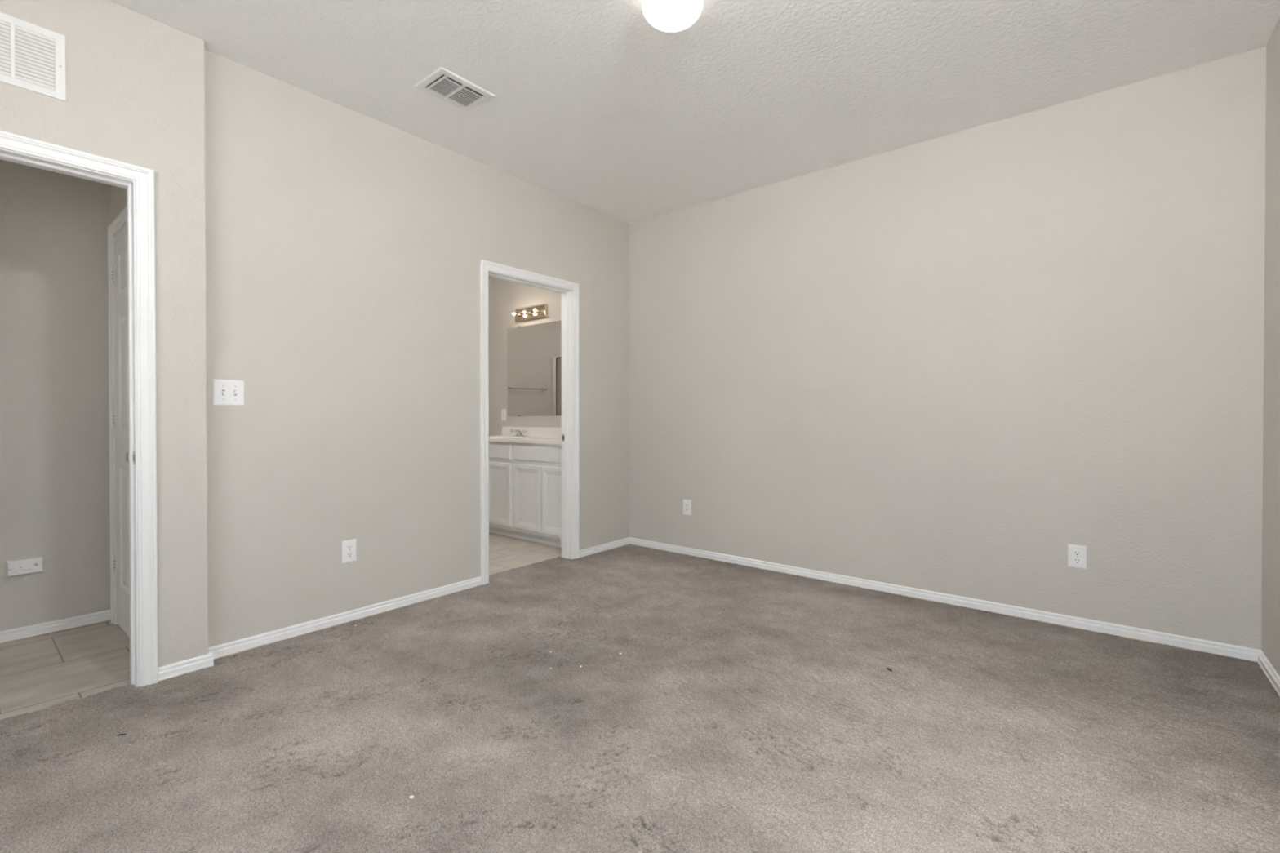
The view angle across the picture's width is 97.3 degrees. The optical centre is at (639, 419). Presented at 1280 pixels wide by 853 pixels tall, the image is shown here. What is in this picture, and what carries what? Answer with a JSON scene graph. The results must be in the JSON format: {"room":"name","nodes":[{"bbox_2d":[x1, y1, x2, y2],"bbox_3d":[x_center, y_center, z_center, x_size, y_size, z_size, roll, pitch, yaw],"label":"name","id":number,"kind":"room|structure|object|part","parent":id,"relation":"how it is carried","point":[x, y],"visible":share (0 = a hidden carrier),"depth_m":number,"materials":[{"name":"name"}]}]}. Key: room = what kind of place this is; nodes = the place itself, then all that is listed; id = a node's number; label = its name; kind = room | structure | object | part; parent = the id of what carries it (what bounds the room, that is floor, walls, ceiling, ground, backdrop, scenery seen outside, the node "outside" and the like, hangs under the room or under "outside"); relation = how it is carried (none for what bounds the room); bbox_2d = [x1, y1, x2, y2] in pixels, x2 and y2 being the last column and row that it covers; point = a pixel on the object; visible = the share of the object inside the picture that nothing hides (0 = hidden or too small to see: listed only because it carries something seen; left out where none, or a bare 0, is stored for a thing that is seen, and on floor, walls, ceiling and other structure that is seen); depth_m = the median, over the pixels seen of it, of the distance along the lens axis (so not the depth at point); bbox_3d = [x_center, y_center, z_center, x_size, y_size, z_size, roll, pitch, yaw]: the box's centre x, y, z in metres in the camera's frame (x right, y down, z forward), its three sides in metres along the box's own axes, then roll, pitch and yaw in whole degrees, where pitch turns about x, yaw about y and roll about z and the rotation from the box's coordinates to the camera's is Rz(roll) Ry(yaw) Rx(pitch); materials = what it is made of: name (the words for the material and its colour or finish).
{"room":"empty bedroom","nodes":[
{"label":"empty bedroom","id":0,"kind":"room"},
{"bbox_2d":[0,159,110,631],"bbox_3d":[-3.914,-0.219,1.862,0.100,2.860,3.374,0,1,39],"label":"wall","id":1,"kind":"structure","parent":0,"point":[55,506],"depth_m":2.89,"materials":[{"name":"beige paint"}]},
{"bbox_2d":[6,556,43,576],"bbox_3d":[-3.067,0.734,2.812,0.032,0.070,0.124,0,1,39],"label":"wall outlet plate","id":2,"kind":"object","parent":1,"relation":"attached to","point":[20,566],"visible":1,"depth_m":2.80,"materials":[{"name":"white plastic"}]},
{"bbox_2d":[0,609,110,644],"bbox_3d":[-3.901,1.084,1.798,0.014,0.074,3.274,0,1,39],"label":"baseboard","id":3,"kind":"structure","parent":1,"relation":"attached to","point":[64,624],"depth_m":2.89,"materials":[{"name":"white paint"}]},
{"bbox_2d":[0,0,208,667],"bbox_3d":[-3.022,-0.213,1.175,0.120,2.860,3.428,0,1,39],"label":"wall","id":4,"kind":"structure","parent":0,"point":[135,82],"depth_m":2.36,"materials":[{"name":"beige paint"}]},
{"bbox_2d":[0,12,66,101],"bbox_3d":[-2.285,-1.319,1.977,0.007,0.244,0.378,0,1,39],"label":"air vent","id":5,"kind":"object","parent":4,"relation":"in","point":[33,56],"visible":1,"depth_m":2.06,"materials":[{"name":"white metal"}]},
{"bbox_2d":[0,130,157,687],"bbox_3d":[-2.334,0.043,2.028,0.155,2.126,0.887,0,1,39],"label":"door frame","id":6,"kind":"structure","parent":4,"relation":"attached to","point":[139,181],"depth_m":2.30,"materials":[{"name":"white paint"}]},
{"bbox_3d":[-2.061,0.158,2.297,0.032,0.055,0.003,0,1,39],"label":"strike plate","id":7,"kind":"part","parent":6,"relation":"part of","materials":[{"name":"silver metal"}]},
{"bbox_2d":[157,653,213,681],"bbox_3d":[-1.944,1.070,2.412,0.014,0.074,0.193,0,1,39],"label":"baseboard","id":8,"kind":"structure","parent":4,"relation":"attached to","point":[190,665],"depth_m":2.41,"materials":[{"name":"white paint"}]},
{"bbox_2d":[109,185,126,223],"bbox_3d":[-2.451,-0.226,2.784,1.015,2.860,0.100,0,1,39],"label":"wall","id":9,"kind":"structure","parent":0,"point":[117,195],"depth_m":2.94,"materials":[{"name":"beige paint"}]},
{"bbox_2d":[107,206,129,637],"bbox_3d":[-2.473,0.036,2.760,0.889,2.118,0.168,0,1,39],"label":"door","id":10,"kind":"structure","parent":9,"relation":"in","point":[117,230],"depth_m":2.91,"materials":[{"name":"white paint"}]},
{"bbox_3d":[-2.255,0.168,2.518,0.062,0.062,0.064,0,1,39],"label":"knob","id":11,"kind":"part","parent":10,"relation":"part of","materials":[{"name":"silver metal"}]},
{"bbox_2d":[204,49,629,647],"bbox_3d":[-1.086,-0.233,3.692,0.115,2.860,3.022,0,1,39],"label":"wall","id":12,"kind":"structure","parent":0,"point":[345,247],"depth_m":3.05,"materials":[{"name":"beige paint"}]},
{"bbox_2d":[213,379,244,405],"bbox_3d":[-1.890,-0.121,2.595,0.018,0.118,0.122,0,1,39],"label":"light switch","id":13,"kind":"object","parent":12,"relation":"attached to","point":[225,392],"visible":1,"depth_m":2.60,"materials":[{"name":"white plastic"}]},
{"bbox_2d":[208,576,481,659],"bbox_3d":[-1.491,1.065,3.099,0.014,0.074,1.465,0,1,39],"label":"baseboard","id":14,"kind":"structure","parent":12,"relation":"attached to","point":[224,650],"depth_m":2.95,"materials":[{"name":"white paint"}]},
{"bbox_2d":[342,538,356,563],"bbox_3d":[-1.557,0.708,3.020,0.008,0.119,0.076,0,1,39],"label":"wall outlet","id":15,"kind":"object","parent":12,"relation":"attached to","point":[348,547],"visible":1,"depth_m":3.02,"materials":[{"name":"white plastic"}]},
{"bbox_2d":[346,551,352,557],"bbox_3d":[-1.555,0.727,3.019,0.003,0.028,0.034,0,1,39],"label":"receptacle","id":16,"kind":"object","parent":15,"relation":"attached to","point":[348,554],"depth_m":3.02,"materials":[{"name":"grey plastic"}]},
{"bbox_2d":[346,544,352,550],"bbox_3d":[-1.555,0.688,3.018,0.003,0.028,0.034,0,1,39],"label":"receptacle","id":17,"kind":"object","parent":15,"relation":"attached to","point":[348,547],"depth_m":3.02,"materials":[{"name":"grey plastic"}]},
{"bbox_2d":[480,259,579,585],"bbox_3d":[-0.803,0.029,4.044,0.150,2.130,0.887,0,1,39],"label":"door frame","id":18,"kind":"structure","parent":12,"relation":"attached to","point":[570,291],"depth_m":4.30,"materials":[{"name":"white paint"}]},
{"bbox_2d":[579,537,629,558],"bbox_3d":[-0.280,1.053,4.595,0.014,0.074,0.621,0,1,39],"label":"baseboard","id":19,"kind":"structure","parent":12,"relation":"attached to","point":[614,544],"depth_m":4.58,"materials":[{"name":"white paint"}]},
{"bbox_2d":[0,532,1279,852],"bbox_3d":[-1.669,1.146,2.003,6.257,0.128,6.400,0,1,39],"label":"floor","id":20,"kind":"structure","parent":0,"point":[742,708],"depth_m":1.97,"materials":[{"name":"beige carpet"}]},
{"bbox_2d":[488,440,561,547],"bbox_3d":[-0.975,0.642,5.213,1.612,0.875,0.507,0,1,39],"label":"bathroom vanity","id":21,"kind":"object","parent":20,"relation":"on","point":[525,479],"visible":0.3,"depth_m":4.92,"materials":[{"name":"white paint"}]},
{"bbox_3d":[-1.441,0.297,5.274,0.728,0.130,0.020,0,1,39],"label":"drawer","id":22,"kind":"part","parent":21,"relation":"part of","materials":[{"name":"white paint"}]},
{"bbox_3d":[-1.297,0.681,5.161,0.358,0.571,0.020,0,1,39],"label":"door","id":23,"kind":"part","parent":21,"relation":"part of","materials":[{"name":"white paint"}]},
{"bbox_2d":[488,426,561,444],"bbox_3d":[-0.983,0.189,5.213,1.628,0.210,0.528,0,1,39],"label":"countertop","id":24,"kind":"structure","parent":21,"relation":"on","point":[534,434],"depth_m":5.41,"materials":[{"name":"white stone"}]},
{"bbox_2d":[510,429,526,436],"bbox_3d":[-1.219,0.134,5.577,0.156,0.076,0.156,0,1,39],"label":"faucet","id":25,"kind":"object","parent":24,"relation":"on","point":[519,433],"visible":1,"depth_m":5.58,"materials":[{"name":"silver metal"}]},
{"bbox_3d":[-1.220,0.133,5.576,0.037,0.073,0.154,0,1,39],"label":"spout","id":26,"kind":"part","parent":25,"relation":"part of","materials":[{"name":"silver metal"}]},
{"bbox_3d":[-1.079,1.067,5.087,1.610,0.028,0.011,0,1,39],"label":"shoe molding","id":27,"kind":"part","parent":21,"relation":"part of","materials":[{"name":"white paint"}]},
{"bbox_3d":[-0.984,0.683,4.907,0.356,0.571,0.020,0,1,39],"label":"door","id":28,"kind":"part","parent":21,"relation":"part of","materials":[{"name":"white paint"}]},
{"bbox_3d":[-0.839,0.301,4.787,0.729,0.130,0.020,0,1,39],"label":"drawer","id":29,"kind":"part","parent":21,"relation":"part of","materials":[{"name":"white paint"}]},
{"bbox_3d":[-0.695,0.685,4.673,0.358,0.571,0.020,0,1,39],"label":"door","id":30,"kind":"part","parent":21,"relation":"part of","materials":[{"name":"white paint"}]},
{"bbox_2d":[108,0,1279,223],"bbox_3d":[-1.654,-1.700,1.981,6.480,0.100,6.620,0,1,39],"label":"ceiling","id":31,"kind":"structure","parent":0,"point":[594,105],"depth_m":2.64,"materials":[{"name":"paint"}]},
{"bbox_2d":[413,66,494,111],"bbox_3d":[-0.931,-1.652,2.840,0.243,0.009,0.304,0,1,39],"label":"ceiling vent","id":32,"kind":"object","parent":31,"relation":"in","point":[442,83],"visible":1,"depth_m":2.82,"materials":[{"name":"white metal"}]},
{"bbox_2d":[642,0,702,32],"bbox_3d":[0.126,-1.596,2.193,0.236,0.110,0.236,0,1,39],"label":"ceiling light","id":33,"kind":"object","parent":31,"relation":"attached to","point":[664,15],"visible":1,"depth_m":2.16,"materials":[{"name":"white glass"}]},
{"bbox_2d":[488,46,1266,649],"bbox_3d":[0.390,-0.239,4.519,6.480,2.860,0.120,0,1,39],"label":"wall","id":34,"kind":"structure","parent":0,"point":[953,363],"depth_m":3.17,"materials":[{"name":"beige paint"}]},
{"bbox_2d":[501,408,506,420],"bbox_3d":[-1.431,-0.044,5.912,0.079,0.120,0.010,0,1,39],"label":"bathroom outlet","id":35,"kind":"object","parent":34,"relation":"attached to","point":[503,411],"visible":1,"depth_m":5.91,"materials":[{"name":"white plastic"}]},
{"bbox_2d":[512,304,547,322],"bbox_3d":[-1.120,-1.053,5.576,0.474,0.125,0.128,0,1,39],"label":"vanity light","id":36,"kind":"object","parent":34,"relation":"attached to","point":[537,312],"visible":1,"depth_m":5.58,"materials":[{"name":"silver metal"}]},
{"bbox_2d":[515,312,520,317],"bbox_3d":[-1.228,-1.054,5.694,0.052,0.052,0.031,0,1,39],"label":"socket","id":37,"kind":"object","parent":36,"relation":"attached to","point":[517,314],"depth_m":5.69,"materials":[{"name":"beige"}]},
{"bbox_2d":[526,310,531,315],"bbox_3d":[-1.105,-1.054,5.595,0.052,0.052,0.031,0,1,39],"label":"socket","id":38,"kind":"object","parent":36,"relation":"attached to","point":[528,312],"depth_m":5.59,"materials":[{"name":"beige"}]},
{"bbox_2d":[537,308,542,314],"bbox_3d":[-0.982,-1.053,5.495,0.052,0.052,0.031,0,1,39],"label":"socket","id":39,"kind":"object","parent":36,"relation":"attached to","point":[539,310],"depth_m":5.49,"materials":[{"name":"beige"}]},
{"bbox_2d":[502,426,561,437],"bbox_3d":[-0.819,0.130,5.407,1.617,0.094,0.019,0,1,39],"label":"backsplash","id":40,"kind":"structure","parent":34,"relation":"attached to","point":[531,431],"depth_m":5.56,"materials":[{"name":"white stone"}]},
{"bbox_2d":[507,320,561,417],"bbox_3d":[-0.824,-0.485,5.417,1.418,0.928,0.010,0,1,39],"label":"wall mirror","id":41,"kind":"object","parent":34,"relation":"attached to","point":[534,351],"visible":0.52,"depth_m":5.59,"materials":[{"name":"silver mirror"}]},
{"bbox_2d":[683,499,691,515],"bbox_3d":[0.372,0.699,4.460,0.076,0.119,0.008,0,1,39],"label":"wall outlet","id":42,"kind":"object","parent":34,"relation":"attached to","point":[686,504],"visible":1,"depth_m":4.46,"materials":[{"name":"white plastic"}]},
{"bbox_2d":[629,537,1260,662],"bbox_3d":[1.339,1.060,3.675,3.690,0.074,0.014,0,1,39],"label":"baseboard","id":43,"kind":"structure","parent":34,"relation":"attached to","point":[1184,642],"depth_m":3.16,"materials":[{"name":"white paint"}]},
{"bbox_2d":[1067,544,1086,569],"bbox_3d":[2.269,0.715,2.925,0.076,0.119,0.008,0,1,39],"label":"wall outlet","id":44,"kind":"object","parent":34,"relation":"attached to","point":[1077,554],"visible":1,"depth_m":2.92,"materials":[{"name":"white plastic"}]},
{"bbox_2d":[1072,557,1081,563],"bbox_3d":[2.268,0.735,2.923,0.034,0.028,0.003,0,1,39],"label":"receptacle","id":45,"kind":"object","parent":44,"relation":"attached to","point":[1075,560],"depth_m":2.92,"materials":[{"name":"grey plastic"}]},
{"bbox_2d":[1072,550,1081,555],"bbox_3d":[2.268,0.696,2.923,0.034,0.028,0.003,0,1,39],"label":"receptacle","id":46,"kind":"object","parent":44,"relation":"attached to","point":[1075,553],"depth_m":2.92,"materials":[{"name":"grey plastic"}]},
{"bbox_2d":[1261,17,1279,675],"bbox_3d":[1.293,-0.208,0.579,0.120,2.860,4.870,0,1,39],"label":"wall","id":47,"kind":"structure","parent":0,"point":[1270,602],"depth_m":2.39,"materials":[{"name":"beige paint"}]},
{"bbox_2d":[1257,649,1279,697],"bbox_3d":[1.279,1.084,0.678,0.014,0.074,4.750,0,1,39],"label":"baseboard","id":48,"kind":"structure","parent":47,"relation":"attached to","point":[1273,676],"depth_m":2.36,"materials":[{"name":"white paint"}]}
]}

